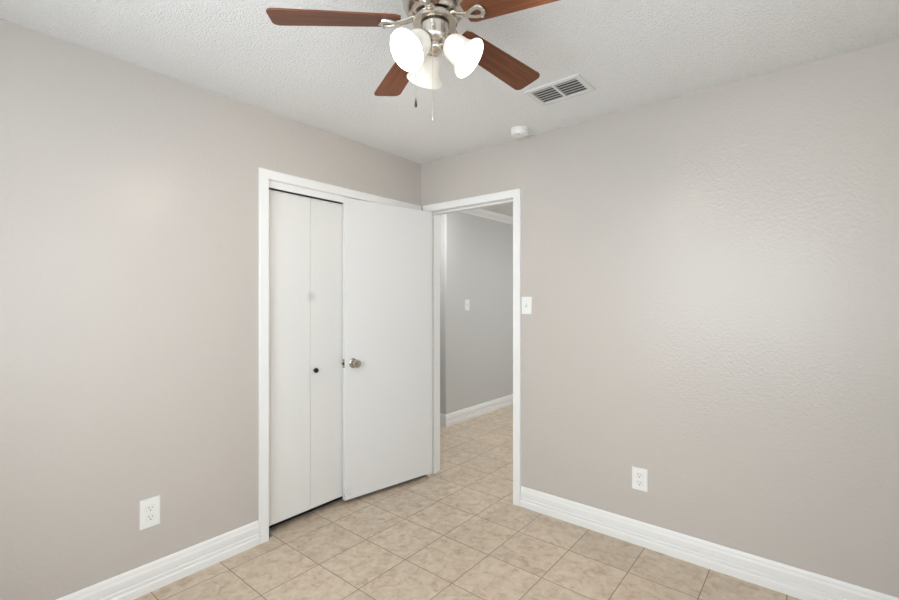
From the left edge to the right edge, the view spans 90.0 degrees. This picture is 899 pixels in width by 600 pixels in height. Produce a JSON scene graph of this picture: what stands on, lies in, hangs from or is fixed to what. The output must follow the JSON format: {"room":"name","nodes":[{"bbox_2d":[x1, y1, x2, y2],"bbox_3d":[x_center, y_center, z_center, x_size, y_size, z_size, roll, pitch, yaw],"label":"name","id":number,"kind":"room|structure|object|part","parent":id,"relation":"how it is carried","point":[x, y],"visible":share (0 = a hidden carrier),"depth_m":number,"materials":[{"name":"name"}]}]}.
{"room":"empty bedroom","nodes":[
{"label":"empty bedroom","id":0,"kind":"room"},
{"bbox_2d":[0,18,420,599],"bbox_3d":[-1.220,0.138,2.428,0.120,2.440,3.000,0,0,39],"label":"wall","id":1,"kind":"structure","parent":0,"point":[129,192],"depth_m":2.02,"materials":[{"name":"grey paint"}]},
{"bbox_2d":[140,495,159,529],"bbox_3d":[-1.401,0.992,2.104,0.008,0.136,0.084,0,0,39],"label":"wall outlet","id":2,"kind":"object","parent":1,"relation":"attached to","point":[150,507],"visible":1,"depth_m":2.10,"materials":[{"name":"white plastic"}]},
{"bbox_2d":[146,514,154,520],"bbox_3d":[-1.399,1.014,2.102,0.003,0.029,0.037,0,0,39],"label":"receptacle","id":3,"kind":"object","parent":2,"relation":"attached to","point":[149,517],"depth_m":2.10,"materials":[{"name":"white plastic"}]},
{"bbox_2d":[146,504,154,511],"bbox_3d":[-1.399,0.971,2.102,0.003,0.029,0.037,0,0,39],"label":"receptacle","id":4,"kind":"object","parent":2,"relation":"attached to","point":[149,507],"depth_m":2.10,"materials":[{"name":"white plastic"}]},
{"bbox_2d":[56,520,259,599],"bbox_3d":[-1.590,1.292,1.867,0.016,0.131,1.661,0,0,39],"label":"baseboard","id":5,"kind":"structure","parent":1,"relation":"attached to","point":[135,583],"depth_m":2.17,"materials":[{"name":"white paint"}]},
{"bbox_2d":[269,190,342,536],"bbox_3d":[-0.874,0.355,2.823,0.061,2.006,0.609,0,0,39],"label":"door","id":6,"kind":"structure","parent":1,"relation":"in","point":[306,234],"depth_m":2.80,"materials":[{"name":"white paint"}]},
{"bbox_3d":[-0.981,0.331,2.714,0.028,1.957,0.302,0,0,39],"label":"panel","id":7,"kind":"part","parent":6,"relation":"part of","materials":[{"name":"white paint"}]},
{"bbox_3d":[-0.788,0.331,2.951,0.028,1.957,0.303,0,0,39],"label":"panel","id":8,"kind":"part","parent":6,"relation":"part of","materials":[{"name":"white paint"}]},
{"bbox_2d":[269,188,342,203],"bbox_3d":[-0.694,-0.675,3.066,0.028,0.034,1.209,0,0,39],"label":"door track","id":9,"kind":"object","parent":1,"relation":"attached to","point":[269,188],"depth_m":2.80,"materials":[{"name":"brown metal"}]},
{"bbox_2d":[342,198,431,500],"bbox_3d":[-0.425,0.320,3.238,0.770,2.012,0.171,0,0,-41],"label":"door","id":10,"kind":"structure","parent":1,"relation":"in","point":[387,363],"depth_m":3.18,"materials":[{"name":"white paint"}]},
{"bbox_3d":[-0.624,0.417,2.994,0.066,0.066,0.068,0,0,-41],"label":"knob","id":11,"kind":"part","parent":10,"relation":"part of","materials":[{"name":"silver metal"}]},
{"bbox_2d":[258,167,520,543],"bbox_3d":[-0.301,0.305,2.840,1.024,2.105,1.473,0,0,39],"label":"door frame","id":12,"kind":"structure","parent":1,"relation":"attached to","point":[267,178],"depth_m":2.98,"materials":[{"name":"white paint"}]},
{"bbox_2d":[269,189,342,204],"bbox_3d":[-1.154,0.138,3.181,0.730,2.440,1.750,0,0,39],"label":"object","id":13,"kind":"structure","parent":0,"point":[269,189],"depth_m":3.59,"materials":[{"name":"grey paint"}]},
{"bbox_2d":[0,0,898,216],"bbox_3d":[0.179,-1.122,3.598,5.410,0.080,6.820,0,0,39],"label":"ceiling","id":14,"kind":"structure","parent":0,"point":[633,53],"depth_m":1.95,"materials":[{"name":"white paint"}]},
{"bbox_2d":[266,0,558,120],"bbox_3d":[-0.021,-0.826,1.477,1.006,0.513,0.994,0,0,39],"label":"ceiling fan","id":15,"kind":"object","parent":14,"relation":"hanging from","point":[415,52],"visible":1,"depth_m":1.43,"materials":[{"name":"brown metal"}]},
{"bbox_3d":[-0.360,-0.895,1.427,0.408,0.045,0.118,0,0,-8],"label":"fan blade","id":16,"kind":"part","parent":15,"relation":"part of","materials":[{"name":"brown wood"}]},
{"bbox_3d":[-0.185,-0.895,1.754,0.118,0.045,0.408,0,0,-26],"label":"fan blade","id":17,"kind":"part","parent":15,"relation":"part of","materials":[{"name":"brown wood"}]},
{"bbox_3d":[-0.117,-0.791,1.406,0.130,0.130,0.129,0,0,-43],"label":"lamp shade","id":18,"kind":"part","parent":15,"relation":"part of","materials":[{"name":"white glass"}]},
{"bbox_3d":[-0.104,-0.810,1.418,0.062,0.060,0.047,0,0,-43],"label":"light bulb","id":19,"kind":"part","parent":15,"relation":"part of","materials":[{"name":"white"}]},
{"bbox_3d":[-0.080,-0.791,1.559,0.129,0.130,0.130,0,0,-20],"label":"lamp shade","id":20,"kind":"part","parent":15,"relation":"part of","materials":[{"name":"white glass"}]},
{"bbox_3d":[-0.052,-0.735,1.422,0.006,0.273,0.013,0,0,5],"label":"pull chain","id":21,"kind":"part","parent":15,"relation":"part of","materials":[{"name":"silver metal"}]},
{"bbox_3d":[0.025,-0.810,1.447,0.062,0.060,0.047,0,0,17],"label":"light bulb","id":22,"kind":"part","parent":15,"relation":"part of","materials":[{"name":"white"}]},
{"bbox_3d":[0.043,-0.791,1.442,0.130,0.130,0.129,0,0,17],"label":"lamp shade","id":23,"kind":"part","parent":15,"relation":"part of","materials":[{"name":"white glass"}]},
{"bbox_3d":[0.180,-0.895,1.689,0.408,0.045,0.118,0,0,-44],"label":"fan blade","id":24,"kind":"part","parent":15,"relation":"part of","materials":[{"name":"brown wood"}]},
{"bbox_3d":[0.224,-0.895,1.309,0.408,0.045,0.118,0,0,31],"label":"fan blade","id":25,"kind":"part","parent":15,"relation":"part of","materials":[{"name":"brown wood"}]},
{"bbox_2d":[510,126,528,137],"bbox_3d":[0.442,-1.061,2.832,0.116,0.042,0.116,0,0,39],"label":"smoke detector","id":26,"kind":"object","parent":14,"relation":"attached to","point":[517,131],"visible":1,"depth_m":2.80,"materials":[{"name":"white plastic"}]},
{"bbox_2d":[524,73,594,105],"bbox_3d":[0.564,-1.077,2.305,0.296,0.011,0.208,0,0,39],"label":"ceiling vent","id":27,"kind":"object","parent":14,"relation":"in","point":[575,85],"visible":1,"depth_m":2.30,"materials":[{"name":"white metal"}]},
{"bbox_2d":[134,405,800,599],"bbox_3d":[0.218,1.385,3.630,5.390,0.066,6.920,0,0,39],"label":"floor","id":28,"kind":"structure","parent":0,"point":[455,532],"depth_m":2.40,"materials":[{"name":"beige tile"}]},
{"bbox_2d":[440,212,512,413],"bbox_3d":[0.115,0.138,6.327,1.620,2.440,2.470,0,0,39],"label":"wall","id":29,"kind":"structure","parent":0,"point":[476,252],"depth_m":5.26,"materials":[{"name":"grey paint"}]},
{"bbox_2d":[465,300,469,310],"bbox_3d":[0.211,0.048,5.148,0.020,0.126,0.080,0,0,39],"label":"light switch","id":30,"kind":"object","parent":29,"relation":"attached to","point":[467,302],"visible":1,"depth_m":5.15,"materials":[{"name":"white plastic"}]},
{"bbox_2d":[440,394,512,426],"bbox_3d":[0.116,1.292,6.316,1.636,0.131,2.486,0,0,39],"label":"baseboard","id":31,"kind":"structure","parent":29,"relation":"attached to","point":[446,420],"depth_m":5.25,"materials":[{"name":"white paint"}]},
{"bbox_2d":[460,208,512,224],"bbox_3d":[0.120,-1.043,6.279,1.688,0.078,2.538,0,0,39],"label":"crown molding","id":32,"kind":"structure","parent":29,"relation":"attached to","point":[479,212],"depth_m":5.46,"materials":[{"name":"white paint"}]},
{"bbox_2d":[421,39,898,597],"bbox_3d":[0.925,0.138,2.692,3.110,2.440,0.120,0,0,39],"label":"wall","id":33,"kind":"structure","parent":0,"point":[710,276],"depth_m":2.23,"materials":[{"name":"grey paint"}]},
{"bbox_2d":[522,297,531,313],"bbox_3d":[0.502,0.029,2.947,0.074,0.114,0.020,0,0,39],"label":"light switch","id":34,"kind":"object","parent":33,"relation":"attached to","point":[526,301],"visible":1,"depth_m":2.94,"materials":[{"name":"white plastic"}]},
{"bbox_2d":[632,466,647,491],"bbox_3d":[1.059,0.992,2.501,0.084,0.124,0.008,0,0,39],"label":"wall outlet","id":35,"kind":"object","parent":33,"relation":"attached to","point":[639,475],"visible":1,"depth_m":2.50,"materials":[{"name":"white plastic"}]},
{"bbox_2d":[636,480,642,485],"bbox_3d":[1.057,1.014,2.498,0.035,0.027,0.002,0,0,39],"label":"receptacle","id":36,"kind":"object","parent":35,"relation":"attached to","point":[638,482],"depth_m":2.50,"materials":[{"name":"white plastic"}]},
{"bbox_2d":[636,472,642,478],"bbox_3d":[1.057,0.971,2.499,0.037,0.029,0.001,0,0,39],"label":"receptacle","id":37,"kind":"object","parent":35,"relation":"attached to","point":[639,475],"depth_m":2.50,"materials":[{"name":"white plastic"}]},
{"bbox_2d":[520,486,898,599],"bbox_3d":[1.233,1.292,2.354,1.964,0.131,0.016,0,0,39],"label":"baseboard","id":38,"kind":"structure","parent":33,"relation":"attached to","point":[792,581],"depth_m":2.30,"materials":[{"name":"white paint"}]}
]}

